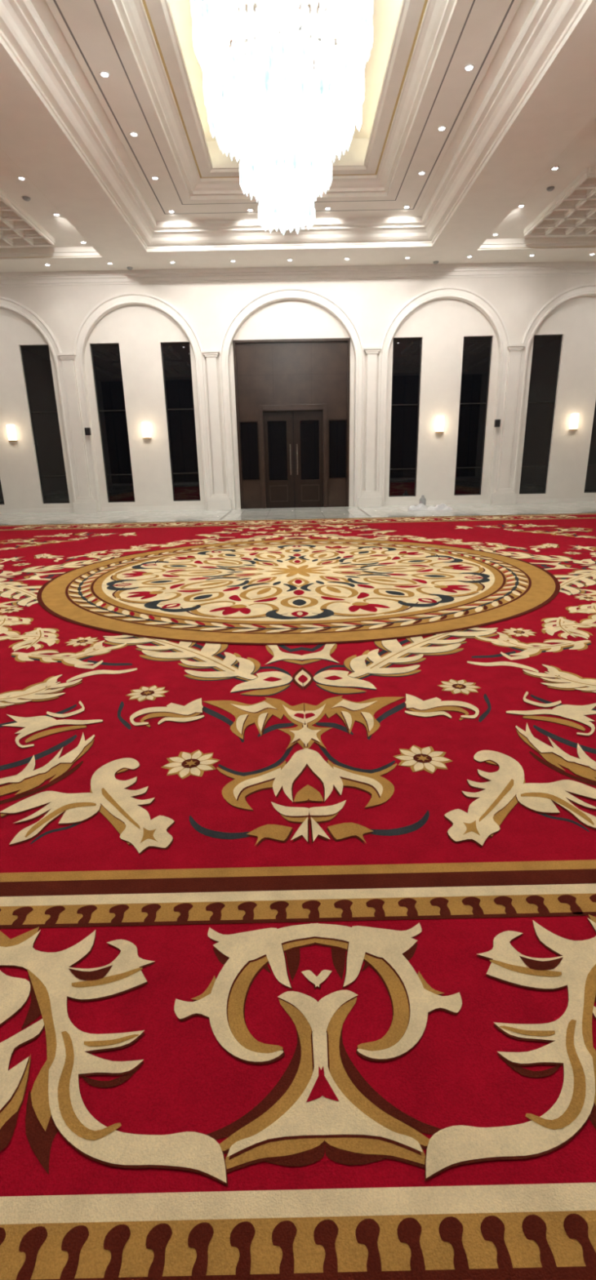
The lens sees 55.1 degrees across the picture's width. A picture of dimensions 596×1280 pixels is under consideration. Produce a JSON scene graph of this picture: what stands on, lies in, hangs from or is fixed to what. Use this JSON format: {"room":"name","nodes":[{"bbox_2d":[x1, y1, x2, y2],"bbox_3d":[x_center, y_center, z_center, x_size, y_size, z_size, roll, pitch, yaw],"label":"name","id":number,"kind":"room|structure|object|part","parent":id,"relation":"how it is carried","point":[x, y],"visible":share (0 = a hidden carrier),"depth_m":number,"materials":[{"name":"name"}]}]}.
{"room":"hotel ballroom","nodes":[
{"label":"hotel ballroom","id":0,"kind":"room"},
{"bbox_2d":[0,0,595,272],"bbox_3d":[-0.146,-8.114,5.772,26.000,1.280,22.920,-1,17,0],"label":"ceiling","id":1,"kind":"structure","parent":0,"point":[526,108],"depth_m":10.87,"materials":[{"name":"paint"}]},
{"bbox_2d":[17,176,26,180],"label":"recessed light","id":2,"kind":"object","parent":1,"relation":"in","point":[21,178],"depth_m":11.66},
{"bbox_2d":[22,195,30,201],"bbox_3d":[-5.948,-9.665,12.527,0.160,0.050,0.160,-1,17,0],"label":"smoke detector","id":3,"kind":"object","parent":1,"relation":"attached to","point":[24,197],"visible":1,"depth_m":12.49,"materials":[{"name":"grey plastic"}]},
{"bbox_2d":[98,71,110,77],"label":"recessed light","id":4,"kind":"object","parent":1,"relation":"in","point":[103,73],"depth_m":8.82,"materials":[{"name":"white"}]},
{"bbox_2d":[128,131,137,137],"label":"recessed light","id":5,"kind":"object","parent":1,"relation":"in","point":[133,134],"depth_m":10.45,"materials":[{"name":"white"}]},
{"bbox_2d":[151,176,159,180],"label":"recessed light","id":6,"kind":"object","parent":1,"relation":"in","point":[155,178],"depth_m":12.07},
{"bbox_2d":[190,0,373,235],"bbox_3d":[-0.170,-6.807,6.182,2.016,4.018,2.013,15,23,41],"label":"crystal chandelier","id":7,"kind":"object","parent":1,"relation":"hanging from","point":[276,76],"visible":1,"depth_m":6.04,"materials":[{"name":"white"}]},
{"bbox_3d":[-0.174,-7.030,6.112,2.000,3.550,2.000,-1,17,0],"label":"frame","id":8,"kind":"part","parent":7,"relation":"part of","materials":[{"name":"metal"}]},
{"bbox_2d":[417,171,425,174],"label":"recessed light","id":9,"kind":"object","parent":1,"relation":"in","point":[420,172],"depth_m":12.09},
{"bbox_2d":[437,125,446,131],"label":"recessed light","id":10,"kind":"object","parent":1,"relation":"in","point":[441,128],"depth_m":10.47,"materials":[{"name":"white"}]},
{"bbox_2d":[463,63,474,71],"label":"recessed light","id":11,"kind":"object","parent":1,"relation":"in","point":[469,67],"depth_m":8.84,"materials":[{"name":"white"}]},
{"bbox_2d":[546,186,554,191],"bbox_3d":[5.550,-9.906,12.557,0.160,0.050,0.160,-1,17,0],"label":"smoke detector","id":12,"kind":"object","parent":1,"relation":"attached to","point":[551,188],"visible":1,"depth_m":12.51,"materials":[{"name":"grey plastic"}]},
{"bbox_2d":[550,166,559,170],"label":"recessed light","id":13,"kind":"object","parent":1,"relation":"in","point":[553,168],"depth_m":11.70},
{"bbox_2d":[0,275,595,509],"bbox_3d":[-0.175,-7.925,17.928,26.000,7.370,0.440,-1,17,0],"label":"wall","id":14,"kind":"structure","parent":0,"point":[442,325],"depth_m":17.57,"materials":[{"name":"paint"}]},
{"bbox_2d":[0,480,4,504],"bbox_3d":[-10.173,-6.737,18.224,0.900,4.730,0.030,-1,17,0],"label":"window","id":15,"kind":"structure","parent":14,"relation":"in","point":[2,500],"depth_m":18.86,"materials":[{"name":"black glass"}]},
{"bbox_2d":[6,424,17,441],"bbox_3d":[-9.098,-6.555,18.110,0.270,0.490,0.154,-1,17,0],"label":"wall sconce","id":16,"kind":"object","parent":14,"relation":"attached to","point":[11,434],"visible":1,"depth_m":18.07,"materials":[{"name":"white glass"}]},
{"bbox_2d":[0,296,80,502],"bbox_3d":[-9.111,-7.186,17.883,4.020,6.330,0.209,-1,17,0],"label":"trim","id":17,"kind":"structure","parent":14,"relation":"attached to","point":[6,303],"depth_m":17.52,"materials":[{"name":"paint"}]},
{"bbox_2d":[19,345,69,503],"bbox_3d":[-8.023,-6.782,18.230,0.900,4.730,0.030,-1,17,0],"label":"window","id":18,"kind":"structure","parent":14,"relation":"in","point":[36,360],"depth_m":18.19,"materials":[{"name":"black glass"}]},
{"bbox_2d":[57,352,98,513],"bbox_3d":[-6.955,-6.424,17.991,0.760,4.730,0.220,-1,17,0],"label":"trim","id":19,"kind":"structure","parent":14,"relation":"attached to","point":[86,503],"depth_m":18.04,"materials":[{"name":"paint"}]},
{"bbox_2d":[84,427,91,435],"bbox_3d":[-6.597,-6.556,17.968,0.160,0.220,0.170,-1,17,0],"label":"wall speaker","id":20,"kind":"object","parent":14,"relation":"attached to","point":[87,430],"visible":1,"depth_m":17.89,"materials":[{"name":"black plastic"}]},
{"bbox_2d":[89,343,134,502],"bbox_3d":[-5.874,-6.827,18.236,0.900,4.730,0.030,-1,17,0],"label":"window","id":21,"kind":"structure","parent":14,"relation":"in","point":[106,361],"depth_m":18.19,"materials":[{"name":"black glass"}]},
{"bbox_2d":[72,292,213,511],"bbox_3d":[-4.832,-7.276,17.894,4.020,6.330,0.209,-1,17,0],"label":"trim","id":22,"kind":"structure","parent":14,"relation":"attached to","point":[110,304],"depth_m":17.54,"materials":[{"name":"paint"}]},
{"bbox_2d":[142,422,151,439],"bbox_3d":[-4.819,-6.645,18.122,0.270,0.490,0.154,-1,17,0],"label":"wall sconce","id":23,"kind":"object","parent":14,"relation":"attached to","point":[145,425],"visible":1,"depth_m":18.08,"materials":[{"name":"white glass"}]},
{"bbox_2d":[160,342,200,501],"bbox_3d":[-3.714,-6.873,18.241,0.900,4.730,0.030,-1,17,0],"label":"window","id":24,"kind":"structure","parent":14,"relation":"in","point":[175,356],"depth_m":18.20,"materials":[{"name":"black glass"}]},
{"bbox_2d":[201,349,231,510],"bbox_3d":[-2.596,-6.516,18.002,0.760,4.730,0.220,-1,17,0],"label":"trim","id":25,"kind":"structure","parent":14,"relation":"attached to","point":[220,500],"depth_m":18.05,"materials":[{"name":"paint"}]},
{"bbox_2d":[232,337,350,508],"bbox_3d":[-0.152,-6.799,18.245,3.580,5.030,0.150,-1,17,0],"label":"cladding","id":26,"kind":"object","parent":14,"relation":"attached to","point":[286,371],"visible":0.92,"depth_m":17.86,"materials":[{"name":"brown wood"}]},
{"bbox_2d":[239,421,260,480],"bbox_3d":[-1.558,-6.104,18.477,0.600,1.820,0.040,-1,17,0],"label":"sidelight","id":27,"kind":"object","parent":26,"relation":"attached to","point":[248,430],"visible":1,"depth_m":18.48,"materials":[{"name":"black glass"}]},
{"bbox_2d":[258,404,327,508],"bbox_3d":[-0.133,-5.895,18.472,2.140,3.170,0.140,-1,17,0],"label":"door frame","id":28,"kind":"structure","parent":26,"relation":"attached to","point":[302,406],"depth_m":18.23,"materials":[{"name":"brown wood"}]},
{"bbox_2d":[262,410,294,507],"bbox_3d":[-0.611,-5.827,18.551,0.942,2.990,0.062,-1,17,0],"label":"leaf","id":29,"kind":"object","parent":28,"relation":"attached to","point":[277,425],"visible":1,"depth_m":18.53,"materials":[{"name":"brown wood"}]},
{"bbox_3d":[-0.242,-5.836,18.491,0.036,0.950,0.078,-1,17,0],"label":"pull handle","id":30,"kind":"part","parent":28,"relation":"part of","materials":[{"name":"metal"}]},
{"bbox_3d":[-0.022,-5.841,18.491,0.036,0.950,0.078,-1,17,0],"label":"pull handle","id":31,"kind":"part","parent":28,"relation":"part of","materials":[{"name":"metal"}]},
{"bbox_2d":[293,409,323,507],"bbox_3d":[0.346,-5.847,18.553,0.942,2.990,0.062,-1,17,0],"label":"leaf","id":32,"kind":"object","parent":28,"relation":"attached to","point":[308,425],"visible":1,"depth_m":18.54,"materials":[{"name":"brown wood"}]},
{"bbox_2d":[328,418,346,479],"bbox_3d":[1.281,-6.164,18.485,0.600,1.820,0.040,-1,17,0],"label":"sidelight","id":33,"kind":"object","parent":26,"relation":"attached to","point":[337,428],"visible":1,"depth_m":18.48,"materials":[{"name":"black glass"}]},
{"bbox_2d":[218,287,364,509],"bbox_3d":[-0.163,-7.397,17.899,4.460,6.380,0.209,-1,17,0],"label":"trim","id":34,"kind":"structure","parent":14,"relation":"attached to","point":[273,295],"depth_m":17.53,"materials":[{"name":"paint"}]},
{"bbox_2d":[0,261,595,286],"bbox_3d":[-0.230,-10.723,16.744,26.000,0.320,0.140,-1,17,0],"label":"trim","id":35,"kind":"structure","parent":14,"relation":"attached to","point":[571,268],"depth_m":16.74,"materials":[{"name":"paint"}]},
{"bbox_2d":[0,497,595,513],"bbox_3d":[-0.104,-4.449,18.921,21.400,0.140,0.030,-1,17,0],"label":"baseboard","id":36,"kind":"structure","parent":14,"relation":"attached to","point":[585,499],"depth_m":18.91,"materials":[{"name":"paint"}]},
{"bbox_2d":[357,346,382,506],"bbox_3d":[2.303,-6.619,18.015,0.760,4.730,0.220,-1,17,0],"label":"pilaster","id":37,"kind":"structure","parent":14,"relation":"attached to","point":[370,497],"depth_m":18.07,"materials":[{"name":"paint"}]},
{"bbox_2d":[388,337,422,496],"bbox_3d":[3.404,-7.022,18.261,0.900,4.730,0.030,-1,17,0],"label":"window","id":38,"kind":"structure","parent":14,"relation":"in","point":[406,352],"depth_m":18.22,"materials":[{"name":"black glass"}]},
{"bbox_2d":[435,416,444,432],"bbox_3d":[4.519,-6.841,18.146,0.270,0.490,0.154,-1,17,0],"label":"wall sconce","id":39,"kind":"object","parent":14,"relation":"attached to","point":[439,420],"visible":1,"depth_m":18.11,"materials":[{"name":"white glass"}]},
{"bbox_2d":[375,285,510,506],"bbox_3d":[4.506,-7.472,17.919,4.020,6.330,0.209,-1,17,0],"label":"trim","id":40,"kind":"structure","parent":14,"relation":"attached to","point":[471,297],"depth_m":17.56,"materials":[{"name":"paint"}]},
{"bbox_2d":[453,336,492,495],"bbox_3d":[5.564,-7.067,18.266,0.900,4.730,0.030,-1,17,0],"label":"window","id":41,"kind":"structure","parent":14,"relation":"in","point":[477,350],"depth_m":18.23,"materials":[{"name":"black glass"}]},
{"bbox_2d":[493,419,500,426],"bbox_3d":[6.270,-6.826,18.003,0.160,0.220,0.170,-1,17,0],"label":"wall speaker","id":42,"kind":"object","parent":14,"relation":"attached to","point":[497,422],"visible":1,"depth_m":17.93,"materials":[{"name":"black plastic"}]},
{"bbox_2d":[490,343,525,504],"bbox_3d":[6.662,-6.710,18.027,0.760,4.730,0.220,-1,17,0],"label":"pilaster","id":43,"kind":"structure","parent":14,"relation":"attached to","point":[503,495],"depth_m":18.08,"materials":[{"name":"paint"}]},
{"bbox_2d":[519,334,562,493],"bbox_3d":[7.713,-7.113,18.272,0.900,4.730,0.030,-1,17,0],"label":"window","id":44,"kind":"structure","parent":14,"relation":"in","point":[546,350],"depth_m":18.24,"materials":[{"name":"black glass"}]},
{"bbox_2d":[508,283,595,493],"bbox_3d":[8.785,-7.561,17.931,4.020,6.330,0.209,-1,17,0],"label":"trim","id":45,"kind":"structure","parent":14,"relation":"attached to","point":[588,289],"depth_m":17.45,"materials":[{"name":"paint"}]},
{"bbox_2d":[568,413,578,430],"bbox_3d":[8.798,-6.931,18.158,0.270,0.490,0.154,-1,17,0],"label":"wall sconce","id":46,"kind":"object","parent":14,"relation":"attached to","point":[574,420],"visible":1,"depth_m":18.12,"materials":[{"name":"white glass"}]},
{"bbox_2d":[583,402,595,493],"bbox_3d":[9.863,-7.158,18.278,0.900,4.730,0.030,-1,17,0],"label":"window","id":47,"kind":"structure","parent":14,"relation":"in","point":[590,481],"depth_m":18.73,"materials":[{"name":"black glass"}]},
{"bbox_2d":[0,502,595,525],"bbox_3d":[-0.001,-0.903,8.039,26.000,0.101,22.920,-1,17,0],"label":"floor","id":48,"kind":"structure","parent":0,"point":[317,513],"depth_m":16.83,"materials":[{"name":"stone"}]},
{"bbox_2d":[0,513,595,1279],"bbox_3d":[-0.002,-0.963,8.021,18.000,0.023,14.820,-1,17,0],"label":"carpet","id":49,"kind":"object","parent":48,"relation":"on","point":[297,817],"visible":1,"depth_m":2.01,"materials":[{"name":"red carpet"}]},
{"bbox_2d":[419,495,426,505],"bbox_3d":[3.854,-4.271,17.667,0.200,0.400,0.200,-1,17,0],"label":"water bottle","id":50,"kind":"object","parent":48,"relation":"on","point":[422,500],"visible":0.65,"depth_m":17.59,"materials":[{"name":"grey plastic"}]},
{"bbox_2d":[407,503,453,511],"bbox_3d":[3.985,-4.030,17.220,1.348,0.198,0.619,-1,17,0],"label":"plastic sheet","id":51,"kind":"object","parent":48,"relation":"on","point":[420,506],"visible":1,"depth_m":17.13,"materials":[{"name":"white plastic"}]}
]}

